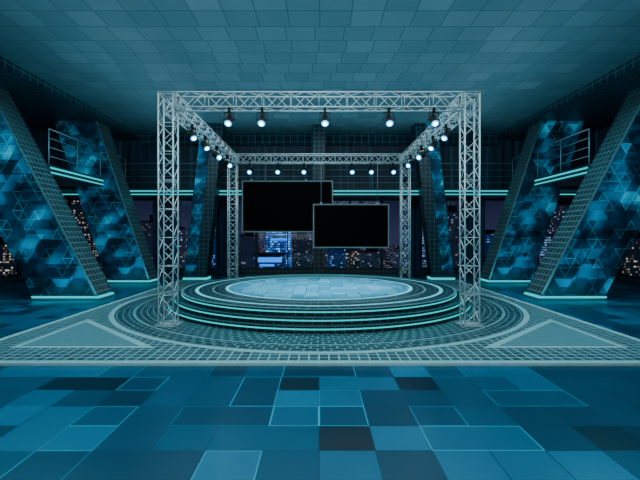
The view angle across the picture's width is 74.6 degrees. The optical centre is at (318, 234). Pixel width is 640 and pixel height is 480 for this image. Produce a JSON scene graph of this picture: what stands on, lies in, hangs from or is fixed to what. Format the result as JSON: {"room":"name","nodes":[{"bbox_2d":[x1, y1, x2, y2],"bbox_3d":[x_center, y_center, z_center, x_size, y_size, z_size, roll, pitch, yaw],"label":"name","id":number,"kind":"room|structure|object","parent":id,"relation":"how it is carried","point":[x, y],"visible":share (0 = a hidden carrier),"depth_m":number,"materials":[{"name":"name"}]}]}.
{"room":"studio","nodes":[
{"label":"studio","id":0,"kind":"room"},
{"bbox_2d":[0,275,24,285],"bbox_3d":[-12.750,2.010,9.500,0.300,0.580,23.000,0,0,0],"label":"baseboard","id":1,"kind":"structure","parent":0,"point":[16,279],"depth_m":17.21,"materials":[{"name":"tile"}]},
{"bbox_2d":[26,125,66,198],"bbox_3d":[-12.750,-3.400,9.500,0.300,3.200,23.000,0,0,0],"label":"wall","id":2,"kind":"structure","parent":0,"point":[40,138],"depth_m":19.71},
{"bbox_2d":[0,265,20,277],"bbox_3d":[-12.710,-0.040,16.200,0.140,3.520,3.200,0,0,0],"label":"window","id":3,"kind":"structure","parent":2,"relation":"in","point":[18,273],"depth_m":17.55,"materials":[{"name":"black metal"}]},
{"bbox_2d":[58,186,76,191],"bbox_3d":[-10.727,-2.165,18.950,3.705,0.330,1.200,0,0,0],"label":"balcony","id":4,"kind":"object","parent":2,"relation":"attached to","point":[62,188],"visible":0.02,"depth_m":18.35,"materials":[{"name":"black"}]},
{"bbox_2d":[118,156,125,177],"bbox_3d":[-8.980,-2.942,18.950,0.048,1.224,1.120,0,0,0],"label":"balcony railing","id":5,"kind":"object","parent":4,"relation":"on","point":[118,156],"visible":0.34,"depth_m":19.47,"materials":[{"name":"grey metal"}]},
{"bbox_2d":[0,56,138,140],"bbox_3d":[-10.750,-4.860,9.500,3.700,0.280,23.000,0,0,0],"label":"trim","id":6,"kind":"structure","parent":2,"relation":"attached to","point":[39,103],"depth_m":15.43,"materials":[{"name":"tile"}]},
{"bbox_2d":[47,165,103,185],"bbox_3d":[-10.727,-2.165,15.600,3.705,0.330,3.400,0,0,0],"label":"balcony","id":7,"kind":"object","parent":2,"relation":"attached to","point":[62,176],"visible":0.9,"depth_m":15.63,"materials":[{"name":"teal"}]},
{"bbox_2d":[48,128,100,177],"bbox_3d":[-8.980,-2.942,15.600,0.048,1.224,3.320,0,0,0],"label":"balcony railing","id":8,"kind":"object","parent":7,"relation":"on","point":[49,129],"visible":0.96,"depth_m":15.20,"materials":[{"name":"grey metal"}]},
{"bbox_2d":[66,141,571,199],"bbox_3d":[0.000,-3.400,21.150,25.800,3.200,0.300,0,0,0],"label":"wall","id":9,"kind":"structure","parent":0,"point":[132,151],"depth_m":21.00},
{"bbox_2d":[67,199,102,268],"bbox_3d":[-11.025,-0.040,21.110,3.150,3.520,0.140,0,0,0],"label":"window","id":10,"kind":"structure","parent":9,"relation":"in","point":[68,200],"depth_m":21.06,"materials":[{"name":"black metal"}]},
{"bbox_2d":[133,199,191,268],"bbox_3d":[-7.875,-0.040,21.110,3.150,3.520,0.140,0,0,0],"label":"window","id":11,"kind":"structure","parent":9,"relation":"in","point":[133,199],"depth_m":21.04,"materials":[{"name":"black metal"}]},
{"bbox_2d":[211,199,255,268],"bbox_3d":[-4.725,-0.040,21.110,3.150,3.520,0.140,0,0,0],"label":"window","id":12,"kind":"structure","parent":9,"relation":"in","point":[239,199],"depth_m":21.04,"materials":[{"name":"black metal"}]},
{"bbox_2d":[256,232,312,268],"bbox_3d":[-1.575,-0.040,21.110,3.150,3.520,0.140,0,0,0],"label":"window","id":13,"kind":"structure","parent":9,"relation":"in","point":[256,232],"depth_m":21.04,"materials":[{"name":"black metal"}]},
{"bbox_2d":[139,134,498,145],"bbox_3d":[0.000,-4.725,20.875,17.800,0.550,0.250,0,0,0],"label":"trim","id":14,"kind":"structure","parent":9,"relation":"attached to","point":[144,139],"depth_m":20.75,"materials":[{"name":"metal"}]},
{"bbox_2d":[61,189,576,198],"bbox_3d":[0.000,-1.985,20.277,25.160,0.330,1.405,0,0,0],"label":"balcony","id":15,"kind":"object","parent":9,"relation":"attached to","point":[135,193],"visible":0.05,"depth_m":19.60,"materials":[{"name":"teal"}]},
{"bbox_2d":[152,198,176,274],"bbox_3d":[-7.600,0.090,20.720,1.200,3.800,0.180,0,0,0],"label":"curtain","id":16,"kind":"object","parent":15,"relation":"hanging from","point":[168,213],"visible":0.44,"depth_m":20.73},
{"bbox_2d":[216,198,238,274],"bbox_3d":[-4.525,0.090,20.720,1.150,3.800,0.180,0,0,0],"label":"curtain","id":17,"kind":"object","parent":15,"relation":"hanging from","point":[221,221],"visible":0.7,"depth_m":20.71,"materials":[{"name":"black fabric"}]},
{"bbox_2d":[51,163,586,188],"bbox_3d":[0.000,-2.762,19.680,25.080,1.224,0.048,0,0,0],"label":"balcony railing","id":18,"kind":"object","parent":15,"relation":"on","point":[265,176],"visible":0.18,"depth_m":19.67,"materials":[{"name":"grey metal"}]},
{"bbox_2d":[407,198,421,274],"bbox_3d":[4.725,0.090,20.720,0.750,3.800,0.180,0,0,0],"label":"curtain","id":19,"kind":"object","parent":15,"relation":"hanging from","point":[416,221],"visible":0.74,"depth_m":20.72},
{"bbox_2d":[461,198,485,274],"bbox_3d":[7.600,0.090,20.720,1.200,3.800,0.180,0,0,0],"label":"curtain","id":20,"kind":"object","parent":15,"relation":"hanging from","point":[469,220],"visible":0.52,"depth_m":20.71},
{"bbox_2d":[325,199,381,268],"bbox_3d":[1.575,-0.040,21.110,3.150,3.520,0.140,0,0,0],"label":"window","id":21,"kind":"structure","parent":9,"relation":"in","point":[350,200],"depth_m":21.04,"materials":[{"name":"black metal"}]},
{"bbox_2d":[382,199,426,268],"bbox_3d":[4.725,-0.040,21.110,3.150,3.520,0.140,0,0,0],"label":"window","id":22,"kind":"structure","parent":9,"relation":"in","point":[382,199],"depth_m":21.04,"materials":[{"name":"black metal"}]},
{"bbox_2d":[446,199,504,268],"bbox_3d":[7.875,-0.040,21.110,3.150,3.520,0.140,0,0,0],"label":"window","id":23,"kind":"structure","parent":9,"relation":"in","point":[446,199],"depth_m":21.04,"materials":[{"name":"black metal"}]},
{"bbox_2d":[535,199,570,268],"bbox_3d":[11.025,-0.040,21.110,3.150,3.520,0.140,0,0,0],"label":"window","id":24,"kind":"structure","parent":9,"relation":"in","point":[567,200],"depth_m":21.06,"materials":[{"name":"black metal"}]},
{"bbox_2d":[101,269,536,274],"bbox_3d":[0.000,2.010,21.150,25.800,0.580,0.300,0,0,0],"label":"baseboard","id":25,"kind":"structure","parent":0,"point":[181,271],"depth_m":21.00,"materials":[{"name":"tile"}]},
{"bbox_2d":[0,275,639,479],"bbox_3d":[0.000,2.150,9.450,25.200,0.300,23.230,0,0,0],"label":"floor","id":26,"kind":"structure","parent":0,"point":[57,422],"depth_m":4.65,"materials":[{"name":"blue tile"}]},
{"bbox_2d":[0,88,115,299],"bbox_3d":[-9.472,-1.360,13.360,5.544,6.720,1.020,0,0,0],"label":"pillar","id":27,"kind":"structure","parent":26,"relation":"on","point":[39,229],"depth_m":12.93,"materials":[{"name":"blue tile"}]},
{"bbox_2d":[54,121,159,283],"bbox_3d":[-8.944,-1.360,17.810,4.048,6.720,1.020,0,0,0],"label":"pillar","id":28,"kind":"structure","parent":26,"relation":"on","point":[111,215],"depth_m":17.38,"materials":[{"name":"blue tile"}]},
{"bbox_2d":[183,123,226,279],"bbox_3d":[-5.180,-1.500,19.100,1.800,7.000,0.760,0,0,0],"label":"tiled pillar","id":29,"kind":"structure","parent":26,"relation":"on","point":[204,208],"depth_m":18.75,"materials":[{"name":"tile"}]},
{"bbox_2d":[313,124,324,273],"bbox_3d":[0.000,-1.500,19.150,0.640,7.000,0.580,0,0,0],"label":"tiled column","id":30,"kind":"structure","parent":26,"relation":"on","point":[318,130],"depth_m":18.90,"materials":[{"name":"tile"}]},
{"bbox_2d":[0,280,639,365],"bbox_3d":[0.000,1.974,12.350,12.040,0.052,11.900,0,0,0],"label":"stage platform","id":31,"kind":"object","parent":26,"relation":"on","point":[121,332],"visible":0.53,"depth_m":7.55,"materials":[{"name":"tile"}]},
{"bbox_2d":[152,91,183,326],"bbox_3d":[-3.275,-0.561,9.130,0.520,5.018,0.520,0,0,0],"label":"column","id":32,"kind":"structure","parent":31,"relation":"on","point":[162,323],"depth_m":9.11,"materials":[{"name":"metal"}]},
{"bbox_2d":[165,97,236,162],"bbox_3d":[-3.275,-2.895,12.545,0.350,0.350,6.480,0,0,0],"label":"beam","id":33,"kind":"structure","parent":32,"relation":"attached to","point":[190,120],"depth_m":11.58,"materials":[{"name":"metal"}]},
{"bbox_2d":[187,124,197,141],"bbox_3d":[-3.103,-2.497,10.283,0.256,0.446,0.336,0,0,-40],"label":"spotlight","id":34,"kind":"object","parent":33,"relation":"hanging from","point":[193,137],"visible":1,"depth_m":10.23,"materials":[{"name":"black metal"}]},
{"bbox_2d":[200,135,209,151],"bbox_3d":[-3.103,-2.497,11.483,0.256,0.446,0.336,0,0,-40],"label":"spotlight","id":35,"kind":"object","parent":33,"relation":"hanging from","point":[206,146],"visible":1,"depth_m":11.43,"materials":[{"name":"black metal"}]},
{"bbox_2d":[212,145,222,160],"bbox_3d":[-3.104,-2.477,12.783,0.297,0.485,0.417,0,0,-40],"label":"spotlight","id":36,"kind":"object","parent":33,"relation":"hanging from","point":[216,155],"visible":1,"depth_m":12.71,"materials":[{"name":"black metal"}]},
{"bbox_2d":[223,155,232,168],"bbox_3d":[-3.104,-2.477,14.283,0.297,0.485,0.417,0,0,-40],"label":"spotlight","id":37,"kind":"object","parent":33,"relation":"hanging from","point":[229,165],"visible":1,"depth_m":14.21,"materials":[{"name":"black metal"}]},
{"bbox_2d":[174,91,463,111],"bbox_3d":[0.000,-2.895,9.130,6.200,0.350,0.350,0,0,0],"label":"beam","id":38,"kind":"structure","parent":32,"relation":"attached to","point":[176,107],"depth_m":9.05,"materials":[{"name":"metal"}]},
{"bbox_2d":[223,107,234,127],"bbox_3d":[-1.918,-2.497,8.950,0.256,0.446,0.336,0,0,0],"label":"spotlight","id":39,"kind":"object","parent":38,"relation":"hanging from","point":[228,121],"visible":1,"depth_m":8.91,"materials":[{"name":"black metal"}]},
{"bbox_2d":[256,107,267,127],"bbox_3d":[-1.215,-2.497,8.950,0.256,0.446,0.336,0,0,0],"label":"spotlight","id":40,"kind":"object","parent":38,"relation":"hanging from","point":[261,121],"visible":1,"depth_m":8.91,"materials":[{"name":"black metal"}]},
{"bbox_2d":[319,107,330,127],"bbox_3d":[0.128,-2.497,8.950,0.256,0.446,0.336,0,0,0],"label":"spotlight","id":41,"kind":"object","parent":38,"relation":"hanging from","point":[324,119],"visible":1,"depth_m":8.90,"materials":[{"name":"black metal"}]},
{"bbox_2d":[383,107,394,127],"bbox_3d":[1.492,-2.497,8.950,0.256,0.446,0.336,0,0,0],"label":"spotlight","id":42,"kind":"object","parent":38,"relation":"hanging from","point":[389,121],"visible":1,"depth_m":8.91,"materials":[{"name":"black metal"}]},
{"bbox_2d":[428,107,439,127],"bbox_3d":[2.451,-2.497,8.950,0.256,0.446,0.336,0,0,0],"label":"spotlight","id":43,"kind":"object","parent":38,"relation":"hanging from","point":[434,121],"visible":1,"depth_m":8.91,"materials":[{"name":"black metal"}]},
{"bbox_2d":[227,155,237,277],"bbox_3d":[-3.275,-0.561,15.960,0.520,5.018,0.520,0,0,0],"label":"column","id":44,"kind":"structure","parent":31,"relation":"on","point":[236,174],"depth_m":15.94,"materials":[{"name":"metal"}]},
{"bbox_2d":[237,153,400,163],"bbox_3d":[0.000,-2.895,15.960,6.200,0.350,0.350,0,0,0],"label":"beam","id":45,"kind":"structure","parent":44,"relation":"attached to","point":[249,154],"depth_m":15.80,"materials":[{"name":"metal"}]},
{"bbox_2d":[246,162,253,174],"bbox_3d":[-2.591,-2.477,15.781,0.297,0.485,0.417,0,0,0],"label":"spotlight","id":46,"kind":"object","parent":45,"relation":"hanging from","point":[250,170],"visible":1,"depth_m":15.68,"materials":[{"name":"black metal"}]},
{"bbox_2d":[274,162,281,174],"bbox_3d":[-1.539,-2.477,15.781,0.297,0.485,0.417,0,0,0],"label":"spotlight","id":47,"kind":"object","parent":45,"relation":"hanging from","point":[277,171],"visible":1,"depth_m":15.66,"materials":[{"name":"black metal"}]},
{"bbox_2d":[242,179,332,231],"bbox_3d":[-1.209,-1.423,16.127,3.492,2.634,0.120,0,0,0],"label":"screen","id":48,"kind":"object","parent":45,"relation":"hanging from","point":[267,206],"visible":0.76,"depth_m":16.08,"materials":[{"name":"black glass"}]},
{"bbox_2d":[300,162,307,174],"bbox_3d":[-0.563,-2.477,15.781,0.297,0.485,0.417,0,0,0],"label":"spotlight","id":49,"kind":"object","parent":45,"relation":"hanging from","point":[303,171],"visible":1,"depth_m":15.66,"materials":[{"name":"black metal"}]},
{"bbox_2d":[313,162,388,247],"bbox_3d":[1.204,-1.125,15.813,2.860,3.229,0.120,0,0,0],"label":"screen","id":50,"kind":"object","parent":45,"relation":"hanging from","point":[334,225],"visible":1,"depth_m":15.77,"materials":[{"name":"black glass"}]},
{"bbox_2d":[348,162,355,174],"bbox_3d":[1.239,-2.477,15.781,0.297,0.485,0.417,0,0,0],"label":"spotlight","id":51,"kind":"object","parent":45,"relation":"hanging from","point":[351,170],"visible":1,"depth_m":15.65,"materials":[{"name":"black metal"}]},
{"bbox_2d":[367,162,374,174],"bbox_3d":[1.952,-2.477,15.781,0.297,0.485,0.417,0,0,0],"label":"spotlight","id":52,"kind":"object","parent":45,"relation":"hanging from","point":[371,171],"visible":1,"depth_m":15.68,"materials":[{"name":"black metal"}]},
{"bbox_2d":[389,162,396,174],"bbox_3d":[2.779,-2.477,15.781,0.297,0.485,0.417,0,0,0],"label":"spotlight","id":53,"kind":"object","parent":45,"relation":"hanging from","point":[392,170],"visible":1,"depth_m":15.68,"materials":[{"name":"black metal"}]},
{"bbox_2d":[168,274,469,333],"bbox_3d":[0.000,1.732,12.500,8.478,0.432,8.478,0,0,-21],"label":"stage","id":54,"kind":"object","parent":31,"relation":"on","point":[286,303],"visible":0.98,"depth_m":9.65,"materials":[{"name":"tile"}]},
{"bbox_2d":[400,155,410,277],"bbox_3d":[3.275,-0.561,15.960,0.520,5.018,0.520,0,0,0],"label":"column","id":55,"kind":"structure","parent":31,"relation":"on","point":[401,166],"depth_m":15.94,"materials":[{"name":"metal"}]},
{"bbox_2d":[454,91,485,326],"bbox_3d":[3.275,-0.561,9.130,0.520,5.018,0.520,0,0,0],"label":"column","id":56,"kind":"structure","parent":31,"relation":"on","point":[474,323],"depth_m":9.11,"materials":[{"name":"metal"}]},
{"bbox_2d":[401,97,472,162],"bbox_3d":[3.275,-2.895,12.545,0.350,0.350,6.480,0,0,0],"label":"beam","id":57,"kind":"structure","parent":56,"relation":"attached to","point":[454,115],"depth_m":11.78,"materials":[{"name":"metal"}]},
{"bbox_2d":[405,155,414,168],"bbox_3d":[3.104,-2.477,14.283,0.297,0.485,0.417,0,0,40],"label":"spotlight","id":58,"kind":"object","parent":57,"relation":"hanging from","point":[408,165],"visible":1,"depth_m":14.21,"materials":[{"name":"black metal"}]},
{"bbox_2d":[415,145,425,160],"bbox_3d":[3.104,-2.477,12.783,0.297,0.485,0.417,0,0,40],"label":"spotlight","id":59,"kind":"object","parent":57,"relation":"hanging from","point":[421,155],"visible":1,"depth_m":12.71,"materials":[{"name":"black metal"}]},
{"bbox_2d":[428,135,437,151],"bbox_3d":[3.103,-2.497,11.483,0.256,0.446,0.336,0,0,40],"label":"spotlight","id":60,"kind":"object","parent":57,"relation":"hanging from","point":[431,146],"visible":1,"depth_m":11.43,"materials":[{"name":"black metal"}]},
{"bbox_2d":[440,124,450,141],"bbox_3d":[3.103,-2.497,10.283,0.256,0.446,0.336,0,0,40],"label":"spotlight","id":61,"kind":"object","parent":57,"relation":"hanging from","point":[444,137],"visible":1,"depth_m":10.23,"materials":[{"name":"black metal"}]},
{"bbox_2d":[411,123,454,279],"bbox_3d":[5.180,-1.500,19.100,1.800,7.000,0.760,0,0,0],"label":"tiled pillar","id":62,"kind":"structure","parent":26,"relation":"on","point":[433,208],"depth_m":18.75,"materials":[{"name":"tile"}]},
{"bbox_2d":[478,121,583,283],"bbox_3d":[8.944,-1.360,17.810,4.048,6.720,1.020,0,0,0],"label":"pillar","id":63,"kind":"structure","parent":26,"relation":"on","point":[526,215],"depth_m":17.38,"materials":[{"name":"blue tile"}]},
{"bbox_2d":[522,87,639,299],"bbox_3d":[9.472,-1.360,13.360,5.544,6.720,1.020,0,0,0],"label":"pillar","id":64,"kind":"structure","parent":26,"relation":"on","point":[598,229],"depth_m":12.93,"materials":[{"name":"blue tile"}]},
{"bbox_2d":[0,0,639,133],"bbox_3d":[0.000,-5.150,9.500,25.200,0.300,23.000,0,0,0],"label":"ceiling","id":65,"kind":"structure","parent":0,"point":[523,57],"depth_m":11.70,"materials":[{"name":"tile"}]},
{"bbox_2d":[571,125,611,198],"bbox_3d":[12.750,-3.400,9.500,0.300,3.200,23.000,0,0,0],"label":"wall","id":66,"kind":"structure","parent":0,"point":[597,138],"depth_m":19.71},
{"bbox_2d":[534,165,590,185],"bbox_3d":[10.727,-2.165,15.600,3.705,0.330,3.400,0,0,0],"label":"balcony","id":67,"kind":"object","parent":66,"relation":"attached to","point":[575,176],"visible":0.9,"depth_m":15.63,"materials":[{"name":"teal"}]},
{"bbox_2d":[537,128,589,177],"bbox_3d":[8.980,-2.942,15.600,0.048,1.224,3.320,0,0,0],"label":"balcony railing","id":68,"kind":"object","parent":67,"relation":"on","point":[588,129],"visible":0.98,"depth_m":15.20,"materials":[{"name":"grey metal"}]},
{"bbox_2d":[499,55,639,140],"bbox_3d":[10.750,-4.860,9.500,3.700,0.280,23.000,0,0,0],"label":"trim","id":69,"kind":"structure","parent":66,"relation":"attached to","point":[597,103],"depth_m":15.31,"materials":[{"name":"tile"}]},
{"bbox_2d":[561,186,579,191],"bbox_3d":[10.727,-2.165,18.950,3.705,0.330,1.200,0,0,0],"label":"balcony","id":70,"kind":"object","parent":66,"relation":"attached to","point":[564,188],"visible":0.02,"depth_m":18.35,"materials":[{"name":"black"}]},
{"bbox_2d":[512,156,519,177],"bbox_3d":[8.980,-2.942,18.950,0.048,1.224,1.120,0,0,0],"label":"balcony railing","id":71,"kind":"object","parent":70,"relation":"on","point":[517,156],"visible":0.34,"depth_m":19.47,"materials":[{"name":"grey metal"}]},
{"bbox_2d":[617,265,639,278],"bbox_3d":[12.710,-0.040,16.200,0.140,3.520,3.200,0,0,0],"label":"window","id":72,"kind":"structure","parent":66,"relation":"in","point":[619,273],"depth_m":17.54,"materials":[{"name":"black glass"}]},
{"bbox_2d":[613,275,639,285],"bbox_3d":[12.750,2.010,9.500,0.300,0.580,23.000,0,0,0],"label":"baseboard","id":73,"kind":"structure","parent":0,"point":[620,279],"depth_m":17.15,"materials":[{"name":"tile"}]},
{"label":"outside","id":74,"kind":"structure","parent":0,"visible":0},
{"bbox_2d":[101,245,403,267],"bbox_3d":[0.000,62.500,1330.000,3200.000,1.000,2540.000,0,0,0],"label":"ground","id":75,"kind":"structure","parent":74,"point":[262,248],"depth_m":1487.92,"materials":[{"name":"black"}]},
{"bbox_2d":[0,237,15,275],"bbox_3d":[-130.400,31.400,176.280,18.800,61.200,16.960,0,0,0],"label":"office tower","id":76,"kind":"structure","parent":75,"relation":"on","point":[7,263],"depth_m":168.00,"materials":[{"name":"black glass"}]},
{"bbox_2d":[66,200,97,261],"bbox_3d":[-110.629,20.314,196.526,10.457,83.371,9.451,0,0,0],"label":"office tower","id":77,"kind":"structure","parent":75,"relation":"on","point":[77,210],"depth_m":192.01,"materials":[{"name":"black glass"}]},
{"bbox_2d":[140,215,152,259],"bbox_3d":[-107.771,21.729,284.871,20.114,80.543,18.143,0,0,0],"label":"office tower","id":78,"kind":"structure","parent":75,"relation":"on","point":[147,226],"depth_m":275.98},
{"bbox_2d":[179,227,188,267],"bbox_3d":[-218.228,24.495,662.723,23.452,75.011,21.147,0,0,0],"label":"office tower","id":79,"kind":"structure","parent":75,"relation":"on","point":[183,233],"depth_m":652.41,"materials":[{"name":"black glass"}]},
{"bbox_2d":[211,228,215,267],"bbox_3d":[-71.786,24.529,308.679,19.686,74.943,17.757,0,0,0],"label":"office tower","id":80,"kind":"structure","parent":75,"relation":"on","point":[213,265],"depth_m":300.01,"materials":[{"name":"blue glass"}]},
{"bbox_2d":[240,232,259,267],"bbox_3d":[-38.271,29.871,232.153,9.629,64.257,8.706,0,0,0],"label":"office tower","id":81,"kind":"structure","parent":75,"relation":"on","point":[247,241],"depth_m":228.01,"materials":[{"name":"black glass"}]},
{"bbox_2d":[253,253,285,267],"bbox_3d":[-22.509,35.280,192.867,13.326,53.440,12.333,0,0,0],"label":"office tower","id":82,"kind":"structure","parent":75,"relation":"on","point":[265,260],"depth_m":187.19,"materials":[{"name":"teal glass"}]},
{"bbox_2d":[266,232,290,267],"bbox_3d":[-25.771,28.143,270.639,15.486,67.714,14.277,0,0,0],"label":"office tower","id":83,"kind":"structure","parent":75,"relation":"on","point":[276,242],"depth_m":263.98,"materials":[{"name":"teal glass"}]},
{"bbox_2d":[292,232,312,267],"bbox_3d":[-13.600,27.200,343.200,16.400,69.600,14.800,0,0,0],"label":"office tower","id":84,"kind":"structure","parent":75,"relation":"on","point":[301,244],"depth_m":336.00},
{"bbox_2d":[297,232,306,236],"bbox_3d":[-13.840,-0.400,342.480,7.520,4.000,7.200,0,0,0],"label":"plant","id":85,"kind":"object","parent":84,"relation":"on","point":[299,234],"depth_m":338.88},
{"bbox_2d":[325,248,327,267],"bbox_3d":[7.793,29.301,709.493,24.561,65.397,22.145,0,0,0],"label":"office tower","id":86,"kind":"structure","parent":75,"relation":"on","point":[326,249],"depth_m":698.57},
{"bbox_2d":[327,248,344,267],"bbox_3d":[12.343,35.400,293.554,12.743,53.200,11.509,0,0,0],"label":"office tower","id":87,"kind":"structure","parent":75,"relation":"on","point":[336,256],"depth_m":288.02,"materials":[{"name":"blue glass"}]},
{"bbox_2d":[345,248,359,267],"bbox_3d":[19.429,32.457,243.600,8.400,59.086,7.600,0,0,0],"label":"office tower","id":88,"kind":"structure","parent":75,"relation":"on","point":[355,252],"depth_m":240.01,"materials":[{"name":"black glass"}]},
{"bbox_2d":[360,248,385,267],"bbox_3d":[42.043,36.157,332.679,19.686,51.686,17.757,0,0,0],"label":"office tower","id":89,"kind":"structure","parent":75,"relation":"on","point":[370,257],"depth_m":323.99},
{"bbox_2d":[366,248,377,250],"bbox_3d":[41.754,11.314,331.811,9.064,2.000,8.679,0,0,0],"label":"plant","id":90,"kind":"object","parent":89,"relation":"on","point":[367,249],"depth_m":327.49,"materials":[{"name":"black"}]},
{"bbox_2d":[393,246,403,267],"bbox_3d":[122.516,39.018,627.808,20.371,45.963,18.374,0,0,0],"label":"office tower","id":91,"kind":"structure","parent":75,"relation":"on","point":[396,251],"depth_m":618.90,"materials":[{"name":"black glass"}]},
{"bbox_2d":[404,201,426,267],"bbox_3d":[48.086,20.886,208.371,10.114,82.229,9.143,0,0,0],"label":"office tower","id":92,"kind":"structure","parent":75,"relation":"on","point":[424,265],"depth_m":207.51,"materials":[{"name":"blue glass"}]},
{"bbox_2d":[446,201,458,267],"bbox_3d":[90.514,18.114,299.726,26.457,87.771,23.851,0,0,0],"label":"office tower","id":93,"kind":"structure","parent":75,"relation":"on","point":[452,213],"depth_m":288.02,"materials":[{"name":"black glass"}]},
{"bbox_2d":[485,230,494,259],"bbox_3d":[110.629,29.286,270.223,14.229,65.429,12.846,0,0,0],"label":"office tower","id":94,"kind":"structure","parent":75,"relation":"on","point":[489,234],"depth_m":263.98,"materials":[{"name":"blue glass"}]},
{"bbox_2d":[536,234,552,267],"bbox_3d":[113.143,29.857,222.017,13.772,64.286,12.434,0,0,0],"label":"office tower","id":95,"kind":"structure","parent":75,"relation":"on","point":[548,239],"depth_m":215.98,"materials":[{"name":"blue glass"}]},
{"bbox_2d":[548,200,571,238],"bbox_3d":[188.314,14.857,320.357,18.971,94.286,17.114,0,0,0],"label":"office tower","id":96,"kind":"structure","parent":75,"relation":"on","point":[560,210],"depth_m":315.41,"materials":[{"name":"black glass"}]},
{"bbox_2d":[622,231,639,275],"bbox_3d":[133.509,30.217,180.761,18.091,63.566,16.322,0,0,0],"label":"office tower","id":97,"kind":"structure","parent":75,"relation":"on","point":[630,265],"depth_m":172.79,"materials":[{"name":"black glass"}]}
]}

